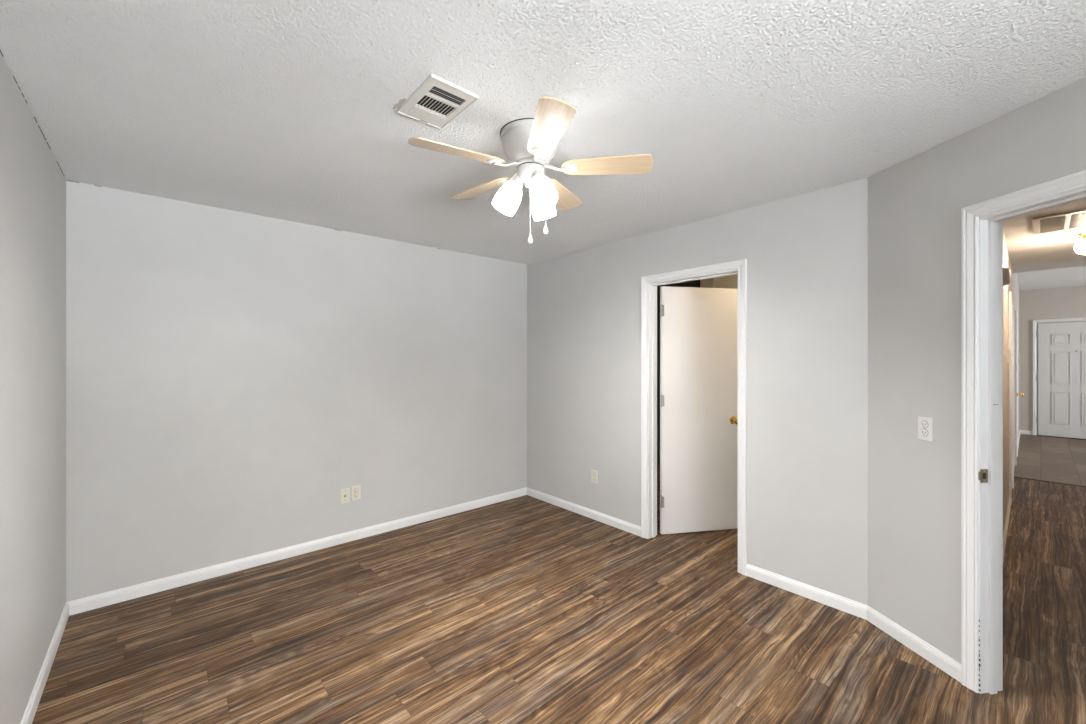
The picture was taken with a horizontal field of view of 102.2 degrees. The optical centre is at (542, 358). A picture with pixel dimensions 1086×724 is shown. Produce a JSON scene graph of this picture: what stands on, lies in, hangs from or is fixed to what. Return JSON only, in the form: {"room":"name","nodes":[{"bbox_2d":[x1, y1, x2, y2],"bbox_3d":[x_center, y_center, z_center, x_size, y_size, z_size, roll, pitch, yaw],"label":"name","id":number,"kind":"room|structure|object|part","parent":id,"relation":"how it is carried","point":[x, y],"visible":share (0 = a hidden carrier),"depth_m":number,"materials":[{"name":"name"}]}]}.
{"room":"empty bedroom","nodes":[
{"label":"empty bedroom","id":0,"kind":"room"},
{"bbox_2d":[0,52,65,723],"bbox_3d":[-0.824,0.217,0.267,0.115,2.440,5.720,0,0,-41],"label":"wall","id":1,"kind":"structure","parent":0,"point":[32,181],"depth_m":1.74,"materials":[{"name":"grey paint"}]},
{"bbox_2d":[21,602,68,723],"bbox_3d":[-0.814,1.399,0.352,0.012,0.076,5.605,0,0,-41],"label":"baseboard","id":2,"kind":"structure","parent":1,"relation":"attached to","point":[33,703],"depth_m":1.95,"materials":[{"name":"white paint"}]},
{"bbox_2d":[66,180,526,601],"bbox_3d":[-1.458,0.217,3.595,3.560,2.440,0.115,0,0,-41],"label":"wall","id":3,"kind":"structure","parent":0,"point":[229,373],"depth_m":3.04,"materials":[{"name":"grey paint"}]},
{"bbox_2d":[0,50,439,248],"bbox_3d":[-1.139,-1.000,2.464,2.315,0.004,2.005,0,0,-41],"label":"trim","id":4,"kind":"structure","parent":3,"relation":"attached to","point":[0,50],"depth_m":1.97,"materials":[{"name":"grey paint"}]},
{"bbox_2d":[67,487,526,615],"bbox_3d":[-1.416,1.399,3.548,3.330,0.076,0.012,0,0,-41],"label":"baseboard","id":5,"kind":"structure","parent":3,"relation":"attached to","point":[85,604],"depth_m":3.06,"materials":[{"name":"white paint"}]},
{"bbox_2d":[340,488,349,503],"bbox_3d":[-1.548,1.073,3.428,0.070,0.115,0.017,0,0,-41],"label":"cable jack plate","id":6,"kind":"object","parent":3,"relation":"attached to","point":[344,493],"visible":1,"depth_m":3.43,"materials":[{"name":"beige plastic"}]},
{"bbox_2d":[352,485,360,500],"bbox_3d":[-1.487,1.065,3.487,0.070,0.115,0.010,0,0,-41],"label":"wall outlet","id":7,"kind":"object","parent":3,"relation":"attached to","point":[356,490],"visible":1,"depth_m":3.48,"materials":[{"name":"beige plastic"}]},
{"bbox_2d":[0,0,1085,287],"bbox_3d":[2.098,-1.228,2.914,8.000,0.450,5.835,0,0,-41],"label":"ceiling","id":8,"kind":"structure","parent":0,"point":[278,109],"depth_m":1.67,"materials":[{"name":"white paint"}]},
{"bbox_2d":[392,98,405,109],"bbox_3d":[-0.566,-1.002,1.720,0.020,0.001,0.105,0,0,-41],"label":"trim","id":9,"kind":"structure","parent":8,"relation":"attached to","point":[401,101],"depth_m":1.72,"materials":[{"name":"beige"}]},
{"bbox_2d":[397,74,478,128],"bbox_3d":[-0.416,-0.996,1.714,0.198,0.011,0.298,0,0,-41],"label":"ceiling vent","id":10,"kind":"object","parent":8,"relation":"in","point":[436,102],"visible":1,"depth_m":1.70,"materials":[{"name":"beige metal"}]},
{"bbox_2d":[408,97,653,243],"bbox_3d":[-0.083,-0.759,1.970,1.027,0.487,1.012,0,0,-41],"label":"ceiling fan","id":11,"kind":"object","parent":8,"relation":"hanging from","point":[530,144],"visible":1,"depth_m":1.89,"materials":[{"name":"beige wood"}]},
{"bbox_3d":[-0.344,-0.848,1.794,0.400,0.006,0.130,0,12,-30],"label":"blade","id":12,"kind":"part","parent":11,"relation":"part of","materials":[{"name":"beige wood"}]},
{"bbox_3d":[-0.301,-0.848,2.185,0.400,0.006,0.130,0,12,42],"label":"blade","id":13,"kind":"part","parent":11,"relation":"part of","materials":[{"name":"brown wood"}]},
{"bbox_3d":[-0.164,-0.720,1.960,0.127,0.154,0.125,0,0,-41],"label":"lamp shade","id":14,"kind":"part","parent":11,"relation":"part of","materials":[{"name":"white glass"}]},
{"bbox_2d":[511,175,522,188],"bbox_3d":[-0.116,-0.793,1.960,0.061,0.060,0.060,0,0,-41],"label":"socket","id":15,"kind":"object","parent":11,"relation":"attached to","point":[516,183],"depth_m":1.93,"materials":[{"name":"grey ceramic"}]},
{"bbox_3d":[-0.057,-0.661,1.960,0.003,0.222,0.003,0,0,-41],"label":"pull chain","id":16,"kind":"part","parent":11,"relation":"part of","materials":[{"name":"white plastic"}]},
{"bbox_3d":[-0.057,-0.539,1.960,0.021,0.047,0.021,0,0,-41],"label":"chain pull","id":17,"kind":"part","parent":11,"relation":"part of","materials":[{"name":"white plastic"}]},
{"bbox_2d":[531,170,542,179],"bbox_3d":[-0.024,-0.793,1.907,0.059,0.060,0.063,0,0,-41],"label":"socket","id":18,"kind":"object","parent":11,"relation":"attached to","point":[535,174],"depth_m":1.89,"materials":[{"name":"grey ceramic"}]},
{"bbox_3d":[-0.008,-0.738,1.878,0.057,0.096,0.073,0,0,-41],"label":"bulb","id":19,"kind":"part","parent":11,"relation":"part of","materials":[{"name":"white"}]},
{"bbox_3d":[-0.001,-0.720,1.866,0.113,0.154,0.134,0,0,-41],"label":"lamp shade","id":20,"kind":"part","parent":11,"relation":"part of","materials":[{"name":"white glass"}]},
{"bbox_3d":[-0.001,-0.720,2.055,0.133,0.154,0.115,0,0,-41],"label":"lamp shade","id":21,"kind":"part","parent":11,"relation":"part of","materials":[{"name":"white glass"}]},
{"bbox_3d":[0.012,-0.571,1.930,0.021,0.047,0.021,0,0,-41],"label":"chain pull","id":22,"kind":"part","parent":11,"relation":"part of","materials":[{"name":"white plastic"}]},
{"bbox_3d":[0.015,-0.848,1.632,0.130,0.006,0.400,12,-2,-11],"label":"blade","id":23,"kind":"part","parent":11,"relation":"part of","materials":[{"name":"brown wood"}]},
{"bbox_3d":[0.084,-0.848,2.265,0.130,0.006,0.400,-13,-5,24],"label":"blade","id":24,"kind":"part","parent":11,"relation":"part of","materials":[{"name":"brown wood"}]},
{"bbox_3d":[0.279,-0.848,1.923,0.400,0.006,0.130,0,-12,6],"label":"blade","id":25,"kind":"part","parent":11,"relation":"part of","materials":[{"name":"brown wood"}]},
{"bbox_2d":[1032,209,1085,234],"bbox_3d":[3.905,-0.995,3.048,0.580,0.014,0.660,0,0,-41],"label":"ceiling vent","id":26,"kind":"object","parent":8,"relation":"in","point":[1073,219],"visible":1,"depth_m":3.18,"materials":[{"name":"beige metal"}]},
{"bbox_2d":[1074,232,1085,253],"bbox_3d":[4.329,-0.918,3.485,0.130,0.169,0.130,0,0,-41],"label":"hall ceiling light","id":27,"kind":"object","parent":8,"relation":"attached to","point":[1080,247],"visible":1,"depth_m":3.48,"materials":[{"name":"white glass"}]},
{"bbox_3d":[4.329,-0.891,3.485,0.130,0.116,0.130,0,0,-41],"label":"glass globe","id":28,"kind":"part","parent":27,"relation":"part of","materials":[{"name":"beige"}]},
{"bbox_2d":[32,434,1085,723],"bbox_3d":[4.556,1.488,3.954,13.065,0.100,7.520,0,0,-41],"label":"floor","id":29,"kind":"structure","parent":0,"point":[526,609],"depth_m":2.24,"materials":[{"name":"brown wood"}]},
{"bbox_2d":[657,285,668,465],"bbox_3d":[2.070,0.217,5.770,1.300,2.440,1.100,0,0,-41],"label":"wall","id":30,"kind":"structure","parent":0,"point":[658,287],"depth_m":5.89,"materials":[{"name":"brown paint"}]},
{"bbox_2d":[527,178,867,604],"bbox_3d":[0.867,0.217,3.561,0.115,2.440,3.007,0,0,-41],"label":"wall","id":31,"kind":"structure","parent":0,"point":[806,254],"depth_m":2.82,"materials":[{"name":"grey paint"}]},
{"bbox_2d":[527,487,640,536],"bbox_3d":[0.312,1.399,4.095,0.012,0.076,1.472,0,0,-41],"label":"baseboard","id":32,"kind":"structure","parent":31,"relation":"attached to","point":[620,524],"depth_m":3.98,"materials":[{"name":"white paint"}]},
{"bbox_2d":[591,470,596,483],"bbox_3d":[0.459,1.056,3.930,0.010,0.115,0.070,0,0,-41],"label":"wall outlet","id":33,"kind":"object","parent":31,"relation":"attached to","point":[593,472],"visible":1,"depth_m":3.93,"materials":[{"name":"beige plastic"}]},
{"bbox_2d":[641,259,746,575],"bbox_3d":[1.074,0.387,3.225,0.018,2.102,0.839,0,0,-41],"label":"trim","id":34,"kind":"structure","parent":31,"relation":"attached to","point":[741,265],"depth_m":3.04,"materials":[{"name":"white paint"}]},
{"bbox_2d":[660,286,737,533],"bbox_3d":[1.300,0.417,3.638,0.710,2.016,0.173,0,0,-11],"label":"door","id":35,"kind":"structure","parent":31,"relation":"in","point":[699,326],"depth_m":3.61,"materials":[{"name":"white paint"}]},
{"bbox_3d":[1.600,0.512,3.642,0.064,0.064,0.069,0,0,-11],"label":"knob","id":36,"kind":"part","parent":35,"relation":"part of","materials":[{"name":"gold metal"}]},
{"bbox_2d":[746,564,867,619],"bbox_3d":[1.571,1.399,2.664,0.012,0.076,0.661,0,0,-41],"label":"baseboard","id":37,"kind":"structure","parent":31,"relation":"attached to","point":[841,603],"depth_m":2.63,"materials":[{"name":"white paint"}]},
{"bbox_2d":[714,274,737,288],"bbox_3d":[2.365,0.217,4.364,0.115,2.440,1.630,0,0,-41],"label":"wall","id":38,"kind":"structure","parent":0,"point":[731,281],"depth_m":4.71,"materials":[{"name":"beige paint"}]},
{"bbox_2d":[700,278,713,287],"bbox_3d":[1.825,0.217,4.875,0.020,2.440,0.150,0,0,-41],"label":"trim","id":39,"kind":"structure","parent":38,"relation":"attached to","point":[704,283],"depth_m":4.86,"materials":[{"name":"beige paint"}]},
{"bbox_2d":[868,77,1085,663],"bbox_3d":[1.960,0.217,1.728,0.115,2.440,1.483,0,0,-9],"label":"wall","id":40,"kind":"structure","parent":0,"point":[915,204],"depth_m":2.10,"materials":[{"name":"grey paint"}]},
{"bbox_2d":[866,606,960,682],"bbox_3d":[1.825,1.399,2.181,0.012,0.076,0.480,0,0,-9],"label":"baseboard","id":41,"kind":"structure","parent":40,"relation":"attached to","point":[919,646],"depth_m":2.14,"materials":[{"name":"white paint"}]},
{"bbox_2d":[917,416,932,441],"bbox_3d":[1.837,0.335,2.108,0.010,0.115,0.070,0,0,-9],"label":"wall outlet","id":42,"kind":"object","parent":40,"relation":"attached to","point":[924,424],"visible":1,"depth_m":2.10,"materials":[{"name":"white plastic"}]},
{"bbox_2d":[921,421,927,427],"bbox_3d":[1.835,0.315,2.108,0.003,0.034,0.034,0,0,-9],"label":"receptacle","id":43,"kind":"object","parent":42,"relation":"attached to","point":[924,424],"depth_m":2.11,"materials":[{"name":"grey plastic"}]},
{"bbox_2d":[921,429,927,435],"bbox_3d":[1.835,0.354,2.108,0.003,0.034,0.034,0,0,-9],"label":"receptacle","id":44,"kind":"object","parent":42,"relation":"attached to","point":[924,432],"depth_m":2.11,"materials":[{"name":"grey plastic"}]},
{"bbox_2d":[979,620,980,691],"bbox_3d":[1.877,1.274,1.883,0.002,0.306,0.008,0,0,-9],"label":"trim","id":45,"kind":"structure","parent":40,"relation":"attached to","point":[979,620],"depth_m":1.88,"materials":[{"name":"grey paint"}]},
{"bbox_2d":[978,469,987,482],"bbox_3d":[1.894,0.502,1.883,0.041,0.058,0.006,0,0,-4],"label":"strike plate","id":46,"kind":"object","parent":40,"relation":"attached to","point":[983,474],"visible":1,"depth_m":1.88,"materials":[{"name":"gold metal"}]},
{"bbox_2d":[961,170,1085,692],"bbox_3d":[1.927,0.385,1.504,0.018,2.105,0.884,0,0,-9],"label":"trim","id":47,"kind":"structure","parent":40,"relation":"attached to","point":[970,215],"depth_m":1.90,"materials":[{"name":"white paint"}]},
{"bbox_2d":[979,187,1085,693],"bbox_3d":[1.993,0.411,1.514,0.117,2.052,0.790,0,0,-9],"label":"trim","id":48,"kind":"structure","parent":40,"relation":"attached to","point":[990,225],"depth_m":1.88,"materials":[{"name":"white paint"}]},
{"bbox_2d":[1003,231,1018,532],"bbox_3d":[5.536,0.062,5.242,9.665,2.750,0.115,0,0,-42],"label":"wall","id":49,"kind":"structure","parent":0,"point":[1013,286],"depth_m":3.86,"materials":[{"name":"beige paint"}]},
{"bbox_2d":[1003,497,1010,560],"bbox_3d":[3.307,1.399,3.152,3.470,0.076,0.012,0,0,-42],"label":"baseboard","id":50,"kind":"structure","parent":49,"relation":"attached to","point":[1009,501],"depth_m":3.62,"materials":[{"name":"white paint"}]},
{"bbox_2d":[1003,268,1010,285],"bbox_3d":[3.359,-0.598,3.177,0.134,0.134,0.045,0,0,-42],"label":"smoke detector","id":51,"kind":"object","parent":49,"relation":"attached to","point":[1006,271],"visible":0.8,"depth_m":3.14,"materials":[{"name":"white plastic"}]},
{"bbox_2d":[1008,349,1012,362],"bbox_3d":[4.322,-0.028,4.051,0.080,0.124,0.033,0,0,-42],"label":"thermostat","id":52,"kind":"object","parent":49,"relation":"attached to","point":[1010,354],"visible":0.95,"depth_m":4.03,"materials":[{"name":"white plastic"}]},
{"bbox_2d":[1009,291,1013,504],"bbox_3d":[4.926,0.387,4.604,0.874,2.102,0.018,0,0,-42],"label":"trim","id":53,"kind":"structure","parent":49,"relation":"attached to","point":[1011,299],"depth_m":4.32,"materials":[{"name":"white paint"}]},
{"bbox_2d":[1015,310,1017,465],"bbox_3d":[6.700,0.387,6.199,0.864,2.102,0.018,0,0,-42],"label":"trim","id":54,"kind":"structure","parent":49,"relation":"attached to","point":[1016,313],"depth_m":5.91,"materials":[{"name":"white paint"}]},
{"bbox_2d":[1014,476,1085,486],"bbox_3d":[6.195,1.434,4.812,0.044,0.007,1.405,0,0,-41],"label":"trim","id":55,"kind":"structure","parent":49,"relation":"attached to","point":[1014,476],"depth_m":5.11,"materials":[{"name":"brown wood"}]},
{"bbox_2d":[1017,266,1085,290],"bbox_3d":[8.623,-1.383,5.387,5.065,0.140,4.300,0,0,-41],"label":"ceiling","id":56,"kind":"structure","parent":0,"point":[1071,276],"depth_m":7.14,"materials":[{"name":"white paint"}]},
{"bbox_2d":[1019,286,1085,434],"bbox_3d":[10.452,0.062,7.055,0.115,2.750,3.990,0,0,-41],"label":"wall","id":57,"kind":"structure","parent":0,"point":[1063,302],"depth_m":8.30,"materials":[{"name":"beige paint"}]},
{"bbox_2d":[1020,430,1032,434],"bbox_3d":[9.220,1.399,8.359,0.012,0.076,0.175,0,0,-41],"label":"baseboard","id":58,"kind":"structure","parent":57,"relation":"attached to","point":[1021,431],"depth_m":8.35,"materials":[{"name":"white paint"}]},
{"bbox_2d":[1033,318,1085,434],"bbox_3d":[9.613,0.349,7.896,0.034,2.177,1.044,0,0,-41],"label":"trim","id":59,"kind":"structure","parent":57,"relation":"attached to","point":[1035,322],"depth_m":8.26,"materials":[{"name":"white paint"}]},
{"bbox_2d":[1037,322,1085,438],"bbox_3d":[9.584,0.384,7.878,0.099,2.092,0.922,0,0,-41],"label":"door","id":60,"kind":"structure","parent":57,"relation":"in","point":[1061,376],"depth_m":8.00,"materials":[{"name":"paint"}]},
{"bbox_2d":[1038,435,1085,439],"bbox_3d":[9.588,1.431,7.874,0.100,0.014,0.920,0,0,-41],"label":"trim","id":61,"kind":"structure","parent":57,"relation":"attached to","point":[1038,435],"depth_m":7.97,"materials":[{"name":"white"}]}
]}

